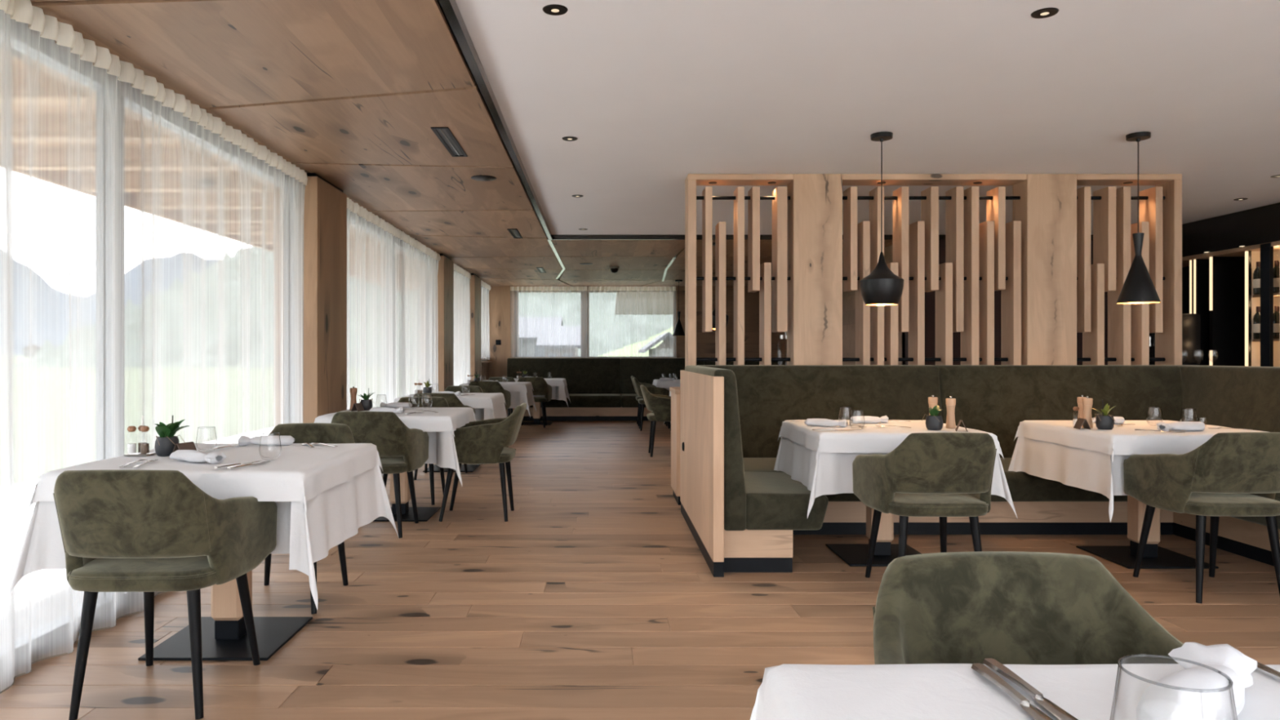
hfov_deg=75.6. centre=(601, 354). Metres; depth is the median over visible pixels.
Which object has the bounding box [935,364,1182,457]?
cushion
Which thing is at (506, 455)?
seat cushion
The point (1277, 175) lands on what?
recessed light
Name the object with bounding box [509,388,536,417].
tablecloth
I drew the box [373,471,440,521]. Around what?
pedestal table
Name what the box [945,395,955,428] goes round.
pepper mill
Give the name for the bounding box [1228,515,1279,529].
seat cushion
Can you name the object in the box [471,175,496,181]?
ceiling speaker
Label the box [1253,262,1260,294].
wine bottle
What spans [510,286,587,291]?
curtain
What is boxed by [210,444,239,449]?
table knife
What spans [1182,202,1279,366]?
wine cabinet
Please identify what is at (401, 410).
napkin
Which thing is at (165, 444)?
potted plant
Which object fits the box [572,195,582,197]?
recessed light
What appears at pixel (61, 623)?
window
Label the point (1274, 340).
shelf
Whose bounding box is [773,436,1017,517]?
tablecloth
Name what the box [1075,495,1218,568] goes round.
pedestal table
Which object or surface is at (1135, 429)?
table knife
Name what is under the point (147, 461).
fork
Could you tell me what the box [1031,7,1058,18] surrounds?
recessed light
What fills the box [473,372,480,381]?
potted plant
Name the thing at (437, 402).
dining chair
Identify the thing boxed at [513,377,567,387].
tablecloth
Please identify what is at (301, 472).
tablecloth
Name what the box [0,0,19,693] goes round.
curtain
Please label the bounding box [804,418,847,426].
napkin
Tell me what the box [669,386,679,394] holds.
countertop
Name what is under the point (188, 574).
seat cushion
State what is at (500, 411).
tablecloth
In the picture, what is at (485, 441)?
dining chair
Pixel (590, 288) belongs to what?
curtain
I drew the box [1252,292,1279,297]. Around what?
shelf
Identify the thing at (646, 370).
cushion
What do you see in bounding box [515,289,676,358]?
window
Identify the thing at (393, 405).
napkin
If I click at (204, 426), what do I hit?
tumbler
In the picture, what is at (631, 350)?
hill
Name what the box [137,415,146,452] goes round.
cruet bottle
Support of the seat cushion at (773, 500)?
on the bench
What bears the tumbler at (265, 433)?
on the tablecloth at (301, 472)
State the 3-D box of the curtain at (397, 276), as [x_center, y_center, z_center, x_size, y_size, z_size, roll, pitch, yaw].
[-2.115,-0.065,8.660,0.108,2.466,4.040,0,0,1]
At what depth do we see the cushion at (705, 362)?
15.25 m
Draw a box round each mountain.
[15,246,672,367]
[15,253,211,355]
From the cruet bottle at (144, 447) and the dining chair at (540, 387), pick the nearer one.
the cruet bottle at (144, 447)
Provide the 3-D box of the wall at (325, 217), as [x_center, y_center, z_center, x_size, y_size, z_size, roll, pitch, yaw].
[-2.232,-0.075,7.450,0.375,2.510,17.300,0,0,0]
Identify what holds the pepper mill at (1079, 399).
on the tablecloth at (1123, 439)
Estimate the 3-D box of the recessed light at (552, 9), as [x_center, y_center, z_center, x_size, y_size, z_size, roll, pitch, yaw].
[-0.183,-1.358,3.250,0.100,0.004,0.100,0,0,0]
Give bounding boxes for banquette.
[506,357,785,420]
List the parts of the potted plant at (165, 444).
pot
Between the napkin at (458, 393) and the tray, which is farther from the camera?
the napkin at (458, 393)
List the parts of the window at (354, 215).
rail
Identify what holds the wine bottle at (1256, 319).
on the wine cabinet
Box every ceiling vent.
[431,127,467,156]
[506,228,523,238]
[536,267,546,272]
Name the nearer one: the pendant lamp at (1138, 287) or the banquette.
the pendant lamp at (1138, 287)
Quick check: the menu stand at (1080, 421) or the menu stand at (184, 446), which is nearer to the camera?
the menu stand at (184, 446)
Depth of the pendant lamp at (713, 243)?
9.59 m
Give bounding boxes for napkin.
[169,449,226,463]
[237,435,294,445]
[369,407,404,413]
[380,402,412,408]
[436,391,460,395]
[659,377,674,380]
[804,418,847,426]
[849,415,888,423]
[1092,416,1124,423]
[1136,642,1257,719]
[1156,421,1204,431]
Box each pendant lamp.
[672,280,684,336]
[712,242,728,328]
[859,131,903,305]
[1115,131,1160,303]
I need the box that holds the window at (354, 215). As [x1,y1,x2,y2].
[354,214,427,382]
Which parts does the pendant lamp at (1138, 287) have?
lamp shade, cord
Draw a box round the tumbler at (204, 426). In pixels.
[195,426,217,452]
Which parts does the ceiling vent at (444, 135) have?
frame, frame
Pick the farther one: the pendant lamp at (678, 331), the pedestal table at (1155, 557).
the pendant lamp at (678, 331)
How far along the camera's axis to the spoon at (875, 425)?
4.70 m
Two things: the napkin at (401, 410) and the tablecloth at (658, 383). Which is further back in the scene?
the tablecloth at (658, 383)
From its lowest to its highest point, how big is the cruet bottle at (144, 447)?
0.115 m
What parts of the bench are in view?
panel, panel, panel, panel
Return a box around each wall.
[14,21,492,424]
[487,285,784,379]
[784,244,905,364]
[902,240,1107,364]
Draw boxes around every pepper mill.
[350,386,357,410]
[928,395,937,415]
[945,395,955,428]
[1076,395,1086,418]
[1081,395,1093,427]
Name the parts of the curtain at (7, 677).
hem cord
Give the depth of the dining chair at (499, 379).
12.97 m
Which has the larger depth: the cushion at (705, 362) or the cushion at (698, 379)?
the cushion at (705, 362)
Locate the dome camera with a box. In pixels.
[608,266,619,272]
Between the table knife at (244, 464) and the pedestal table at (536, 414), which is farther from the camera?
the pedestal table at (536, 414)
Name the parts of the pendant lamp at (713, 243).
lamp shade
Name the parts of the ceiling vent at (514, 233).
frame, frame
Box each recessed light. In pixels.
[542,4,568,15]
[561,136,577,141]
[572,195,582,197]
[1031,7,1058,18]
[1233,198,1248,200]
[1270,174,1279,177]
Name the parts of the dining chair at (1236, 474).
leg, leg, leg, leg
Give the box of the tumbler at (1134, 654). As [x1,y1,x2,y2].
[1109,653,1237,719]
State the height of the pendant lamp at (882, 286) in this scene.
1.052 m
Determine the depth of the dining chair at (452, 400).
7.66 m
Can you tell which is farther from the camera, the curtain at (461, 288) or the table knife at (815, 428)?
the curtain at (461, 288)
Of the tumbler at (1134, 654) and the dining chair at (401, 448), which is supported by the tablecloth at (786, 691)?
the tumbler at (1134, 654)
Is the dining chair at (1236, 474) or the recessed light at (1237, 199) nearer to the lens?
the dining chair at (1236, 474)
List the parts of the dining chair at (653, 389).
leg, leg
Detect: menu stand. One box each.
[172,441,196,452]
[351,403,364,411]
[955,419,967,431]
[1073,417,1090,429]
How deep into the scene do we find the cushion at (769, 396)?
6.00 m
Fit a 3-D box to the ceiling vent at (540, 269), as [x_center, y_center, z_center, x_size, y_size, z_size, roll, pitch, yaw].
[-0.935,-1.308,12.800,0.100,0.007,0.800,0,0,0]
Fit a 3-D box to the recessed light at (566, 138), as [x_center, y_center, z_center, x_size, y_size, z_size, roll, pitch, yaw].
[-0.200,-1.358,5.190,0.100,0.004,0.100,0,0,0]
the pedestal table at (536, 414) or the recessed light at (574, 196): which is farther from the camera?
the pedestal table at (536, 414)
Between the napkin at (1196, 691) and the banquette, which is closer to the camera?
the napkin at (1196, 691)
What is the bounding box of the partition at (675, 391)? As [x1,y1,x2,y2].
[669,386,680,505]
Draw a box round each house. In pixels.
[519,316,563,356]
[536,325,580,356]
[638,332,672,356]
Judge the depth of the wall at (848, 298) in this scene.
11.60 m
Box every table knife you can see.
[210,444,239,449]
[213,460,262,468]
[226,460,271,468]
[812,428,852,430]
[971,662,1053,719]
[982,657,1078,719]
[1134,429,1183,432]
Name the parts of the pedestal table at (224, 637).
plate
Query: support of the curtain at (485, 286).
hanging from the ceiling
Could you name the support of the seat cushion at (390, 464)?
on the dining chair at (401, 448)
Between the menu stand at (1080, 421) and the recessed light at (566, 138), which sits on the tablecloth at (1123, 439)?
the menu stand at (1080, 421)
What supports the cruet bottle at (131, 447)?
on the tray
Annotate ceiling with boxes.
[17,0,1279,285]
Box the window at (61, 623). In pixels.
[14,22,293,668]
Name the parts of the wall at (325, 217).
parapet panel, window sill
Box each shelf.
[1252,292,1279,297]
[1252,338,1279,342]
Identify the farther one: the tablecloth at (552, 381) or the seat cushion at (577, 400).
the seat cushion at (577, 400)
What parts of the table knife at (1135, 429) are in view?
handle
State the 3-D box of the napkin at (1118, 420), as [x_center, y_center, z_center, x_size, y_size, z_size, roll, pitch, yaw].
[3.030,0.394,4.954,0.240,0.045,0.083,0,0,-5]
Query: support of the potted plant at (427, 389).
on the tablecloth at (480, 400)
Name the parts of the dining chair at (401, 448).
leg, leg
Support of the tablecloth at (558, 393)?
on the pedestal table at (536, 414)
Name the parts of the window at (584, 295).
rail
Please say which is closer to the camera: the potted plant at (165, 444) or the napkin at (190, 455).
the napkin at (190, 455)
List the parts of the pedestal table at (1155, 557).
plate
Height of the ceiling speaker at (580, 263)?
0.006 m
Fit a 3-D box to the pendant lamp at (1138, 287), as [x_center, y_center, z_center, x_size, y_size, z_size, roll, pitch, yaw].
[3.315,-0.839,5.090,0.230,1.041,0.230,0,0,0]
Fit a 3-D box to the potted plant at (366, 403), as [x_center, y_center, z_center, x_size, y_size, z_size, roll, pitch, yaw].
[-1.756,0.335,6.163,0.144,0.165,0.121,0,0,-21]
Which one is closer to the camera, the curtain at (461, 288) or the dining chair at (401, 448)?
the dining chair at (401, 448)
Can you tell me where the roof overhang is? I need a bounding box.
[13,60,672,315]
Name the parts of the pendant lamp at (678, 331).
lamp shade, cord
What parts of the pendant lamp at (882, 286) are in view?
lamp shade, cord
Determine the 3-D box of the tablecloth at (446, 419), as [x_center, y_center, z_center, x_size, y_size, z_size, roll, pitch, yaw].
[-1.477,0.490,6.060,0.979,0.145,1.018,0,0,0]
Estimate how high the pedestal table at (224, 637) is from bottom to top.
0.752 m
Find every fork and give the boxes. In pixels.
[120,458,147,466]
[132,459,157,467]
[1208,427,1249,429]
[1257,662,1279,677]
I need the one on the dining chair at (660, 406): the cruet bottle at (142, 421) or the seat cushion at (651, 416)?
the seat cushion at (651, 416)
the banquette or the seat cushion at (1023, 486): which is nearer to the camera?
the seat cushion at (1023, 486)
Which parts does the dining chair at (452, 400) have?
leg, leg, leg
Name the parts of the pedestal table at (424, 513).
plate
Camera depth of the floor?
3.80 m
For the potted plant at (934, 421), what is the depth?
4.53 m
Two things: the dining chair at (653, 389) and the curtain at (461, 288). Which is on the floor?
the dining chair at (653, 389)
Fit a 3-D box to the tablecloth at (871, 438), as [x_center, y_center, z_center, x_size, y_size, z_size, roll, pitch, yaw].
[1.630,0.490,4.832,1.002,0.145,0.957,0,0,0]
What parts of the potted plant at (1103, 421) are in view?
pot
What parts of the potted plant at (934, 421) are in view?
pot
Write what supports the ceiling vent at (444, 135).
in the ceiling
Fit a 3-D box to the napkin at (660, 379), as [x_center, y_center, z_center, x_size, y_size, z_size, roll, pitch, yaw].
[1.050,0.394,13.206,0.240,0.045,0.083,0,0,5]
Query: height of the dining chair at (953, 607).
0.822 m
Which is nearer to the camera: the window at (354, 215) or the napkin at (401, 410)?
the napkin at (401, 410)
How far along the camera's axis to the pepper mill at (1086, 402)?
4.67 m
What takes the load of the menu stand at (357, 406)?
on the tablecloth at (446, 419)
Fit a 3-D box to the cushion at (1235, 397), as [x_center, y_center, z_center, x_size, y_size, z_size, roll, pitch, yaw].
[4.301,0.530,4.195,0.238,0.900,3.990,0,0,0]
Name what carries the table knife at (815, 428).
on the tablecloth at (871, 438)
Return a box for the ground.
[15,355,411,484]
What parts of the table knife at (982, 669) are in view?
handle, blade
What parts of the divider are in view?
post, black rod, black rod, black rod, wide post, black rod, black rod, black rod, wide post, black rod, black rod, post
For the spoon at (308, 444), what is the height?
0.006 m
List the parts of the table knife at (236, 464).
handle, blade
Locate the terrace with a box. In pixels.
[15,427,270,637]
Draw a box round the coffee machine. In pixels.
[1149,313,1200,364]
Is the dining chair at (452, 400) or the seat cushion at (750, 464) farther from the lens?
the dining chair at (452, 400)
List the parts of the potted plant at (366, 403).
pot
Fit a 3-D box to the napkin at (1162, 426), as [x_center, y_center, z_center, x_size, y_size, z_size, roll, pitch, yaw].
[3.171,0.391,4.494,0.276,0.052,0.096,0,0,-13]
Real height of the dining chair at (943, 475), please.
0.822 m
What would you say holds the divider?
on the floor
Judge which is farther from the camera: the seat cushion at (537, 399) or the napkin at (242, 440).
the seat cushion at (537, 399)
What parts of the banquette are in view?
panel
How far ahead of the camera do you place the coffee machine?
8.10 m
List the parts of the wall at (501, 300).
wall panel, wall panel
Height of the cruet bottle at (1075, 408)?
0.115 m
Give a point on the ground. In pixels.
(233, 371)
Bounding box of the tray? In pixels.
[123,452,155,456]
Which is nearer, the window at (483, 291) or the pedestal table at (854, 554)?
the pedestal table at (854, 554)
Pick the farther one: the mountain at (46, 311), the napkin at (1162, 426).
the mountain at (46, 311)
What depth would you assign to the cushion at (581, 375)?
15.23 m
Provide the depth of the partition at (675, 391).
6.52 m
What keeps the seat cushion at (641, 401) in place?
on the dining chair at (653, 389)
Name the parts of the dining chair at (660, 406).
leg, leg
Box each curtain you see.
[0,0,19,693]
[4,0,307,677]
[346,197,440,476]
[453,263,471,386]
[480,280,490,360]
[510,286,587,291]
[588,286,675,291]
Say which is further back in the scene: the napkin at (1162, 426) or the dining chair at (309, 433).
the napkin at (1162, 426)
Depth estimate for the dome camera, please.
12.25 m
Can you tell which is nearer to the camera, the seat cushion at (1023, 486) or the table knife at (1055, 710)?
the table knife at (1055, 710)
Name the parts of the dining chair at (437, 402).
leg, leg, leg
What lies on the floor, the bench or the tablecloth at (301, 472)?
the bench
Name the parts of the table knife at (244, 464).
handle, blade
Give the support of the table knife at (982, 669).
on the tablecloth at (786, 691)
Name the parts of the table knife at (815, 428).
handle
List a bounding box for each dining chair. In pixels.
[53,469,277,719]
[263,422,355,613]
[331,411,429,537]
[382,396,449,505]
[413,393,475,479]
[439,402,526,521]
[444,385,483,392]
[468,381,511,409]
[488,377,515,416]
[517,377,551,427]
[631,375,667,426]
[632,377,671,431]
[640,384,671,457]
[852,432,996,577]
[872,551,1183,664]
[1123,431,1279,603]
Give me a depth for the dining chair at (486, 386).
11.13 m
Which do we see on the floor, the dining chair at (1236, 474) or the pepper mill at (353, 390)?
the dining chair at (1236, 474)
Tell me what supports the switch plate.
attached to the wall at (501, 300)
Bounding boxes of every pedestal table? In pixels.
[137,569,312,660]
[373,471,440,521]
[422,464,479,471]
[520,402,552,425]
[825,505,922,566]
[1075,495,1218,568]
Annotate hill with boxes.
[595,326,672,356]
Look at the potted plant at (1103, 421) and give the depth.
4.57 m
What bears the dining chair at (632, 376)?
on the floor
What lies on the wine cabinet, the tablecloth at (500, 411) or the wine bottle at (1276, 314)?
the wine bottle at (1276, 314)
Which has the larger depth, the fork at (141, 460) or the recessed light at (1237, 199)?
the recessed light at (1237, 199)
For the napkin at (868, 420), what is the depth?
4.97 m
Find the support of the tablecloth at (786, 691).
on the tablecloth
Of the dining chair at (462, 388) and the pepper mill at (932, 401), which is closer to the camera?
the pepper mill at (932, 401)
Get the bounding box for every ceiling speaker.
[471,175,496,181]
[579,262,592,264]
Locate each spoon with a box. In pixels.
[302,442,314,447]
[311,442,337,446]
[875,425,911,427]
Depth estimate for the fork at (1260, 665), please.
1.07 m
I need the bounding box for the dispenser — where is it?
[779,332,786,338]
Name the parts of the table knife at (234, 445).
handle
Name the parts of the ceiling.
panel, panel, panel, panel, panel, panel, panel, panel, panel, panel, panel, panel, panel, panel, panel, panel, panel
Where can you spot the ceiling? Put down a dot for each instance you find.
(653, 94)
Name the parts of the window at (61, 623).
rail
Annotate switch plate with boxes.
[495,339,501,345]
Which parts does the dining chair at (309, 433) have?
leg, leg, leg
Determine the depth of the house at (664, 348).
36.02 m
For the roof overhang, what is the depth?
6.88 m
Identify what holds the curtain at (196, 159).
hanging from the ceiling
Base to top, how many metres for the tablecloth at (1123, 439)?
0.145 m
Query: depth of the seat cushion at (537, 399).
13.24 m
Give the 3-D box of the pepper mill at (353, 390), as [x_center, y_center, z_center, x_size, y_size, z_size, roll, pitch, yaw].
[-1.845,0.327,6.130,0.054,0.181,0.054,0,0,0]
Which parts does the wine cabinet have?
panel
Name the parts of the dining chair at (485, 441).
leg, leg, leg, leg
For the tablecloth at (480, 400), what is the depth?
8.04 m
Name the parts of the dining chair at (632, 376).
leg, leg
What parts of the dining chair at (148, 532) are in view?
leg, leg, leg, leg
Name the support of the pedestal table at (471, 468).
on the floor
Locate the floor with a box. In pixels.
[0,420,1279,719]
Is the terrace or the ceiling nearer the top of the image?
the ceiling
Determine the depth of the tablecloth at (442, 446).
5.58 m
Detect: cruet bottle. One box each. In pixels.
[127,426,136,453]
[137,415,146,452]
[140,426,149,453]
[1072,406,1079,426]
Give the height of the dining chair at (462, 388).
0.822 m
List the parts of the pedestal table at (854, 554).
plate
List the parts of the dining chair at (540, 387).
leg, leg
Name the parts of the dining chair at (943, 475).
leg, leg, leg, leg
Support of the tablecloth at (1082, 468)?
on the pedestal table at (1155, 557)
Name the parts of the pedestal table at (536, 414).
plate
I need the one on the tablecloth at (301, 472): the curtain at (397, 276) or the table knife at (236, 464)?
the table knife at (236, 464)
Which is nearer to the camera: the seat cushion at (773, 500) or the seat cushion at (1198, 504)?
the seat cushion at (1198, 504)
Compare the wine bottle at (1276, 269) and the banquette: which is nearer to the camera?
the wine bottle at (1276, 269)
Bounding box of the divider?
[684,173,1182,366]
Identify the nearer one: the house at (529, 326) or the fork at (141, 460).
the fork at (141, 460)
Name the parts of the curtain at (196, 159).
hem cord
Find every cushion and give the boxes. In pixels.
[68,555,217,591]
[378,456,407,473]
[458,447,515,463]
[506,357,620,393]
[529,393,621,407]
[533,396,546,402]
[620,357,704,394]
[620,393,646,407]
[638,398,644,404]
[647,413,656,421]
[684,365,746,530]
[697,364,942,457]
[704,361,785,364]
[742,457,861,501]
[744,471,828,529]
[888,492,987,516]
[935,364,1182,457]
[991,457,1127,501]
[1175,364,1279,432]
[1184,492,1279,516]
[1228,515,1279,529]
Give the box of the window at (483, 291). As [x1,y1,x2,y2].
[481,290,487,360]
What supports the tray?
on the tablecloth at (301, 472)
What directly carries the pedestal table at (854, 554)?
on the floor
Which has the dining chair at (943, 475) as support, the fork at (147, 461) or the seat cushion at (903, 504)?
the seat cushion at (903, 504)
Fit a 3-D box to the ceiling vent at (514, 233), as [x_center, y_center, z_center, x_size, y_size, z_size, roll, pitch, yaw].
[-0.935,-1.308,8.935,0.100,0.007,0.670,0,0,0]
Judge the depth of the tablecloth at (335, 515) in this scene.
3.06 m
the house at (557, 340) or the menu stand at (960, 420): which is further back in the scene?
the house at (557, 340)
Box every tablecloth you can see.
[3,462,398,609]
[27,443,382,511]
[314,407,476,437]
[394,392,506,410]
[424,420,484,485]
[458,382,533,393]
[474,402,506,421]
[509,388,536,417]
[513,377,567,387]
[533,384,570,406]
[652,379,679,387]
[750,663,1279,719]
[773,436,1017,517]
[777,419,1004,458]
[1008,436,1132,522]
[1013,420,1265,461]
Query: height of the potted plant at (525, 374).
0.165 m
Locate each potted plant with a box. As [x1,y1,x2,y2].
[154,415,188,456]
[358,387,374,410]
[422,378,433,393]
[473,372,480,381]
[522,369,527,377]
[921,404,942,430]
[1091,400,1115,429]
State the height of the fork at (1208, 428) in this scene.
0.007 m
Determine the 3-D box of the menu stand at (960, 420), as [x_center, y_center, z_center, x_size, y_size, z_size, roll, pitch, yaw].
[1.965,0.389,4.500,0.058,0.058,0.090,0,0,20]
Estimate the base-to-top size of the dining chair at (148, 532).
0.822 m
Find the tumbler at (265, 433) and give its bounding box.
[258,432,281,460]
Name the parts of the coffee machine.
spout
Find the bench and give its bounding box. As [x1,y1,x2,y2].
[680,364,1279,577]
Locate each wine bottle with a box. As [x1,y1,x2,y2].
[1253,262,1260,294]
[1253,306,1260,339]
[1273,260,1279,293]
[1273,306,1279,338]
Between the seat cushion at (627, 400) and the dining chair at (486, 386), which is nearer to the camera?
the dining chair at (486, 386)
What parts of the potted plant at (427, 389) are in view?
pot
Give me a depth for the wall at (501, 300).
15.80 m
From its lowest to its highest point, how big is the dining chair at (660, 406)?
0.822 m
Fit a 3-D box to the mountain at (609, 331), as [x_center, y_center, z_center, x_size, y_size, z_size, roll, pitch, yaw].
[35.000,-23.920,162.500,210.000,52.819,135.000,0,0,0]
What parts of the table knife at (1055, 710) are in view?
handle, blade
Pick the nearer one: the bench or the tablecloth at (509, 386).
the bench

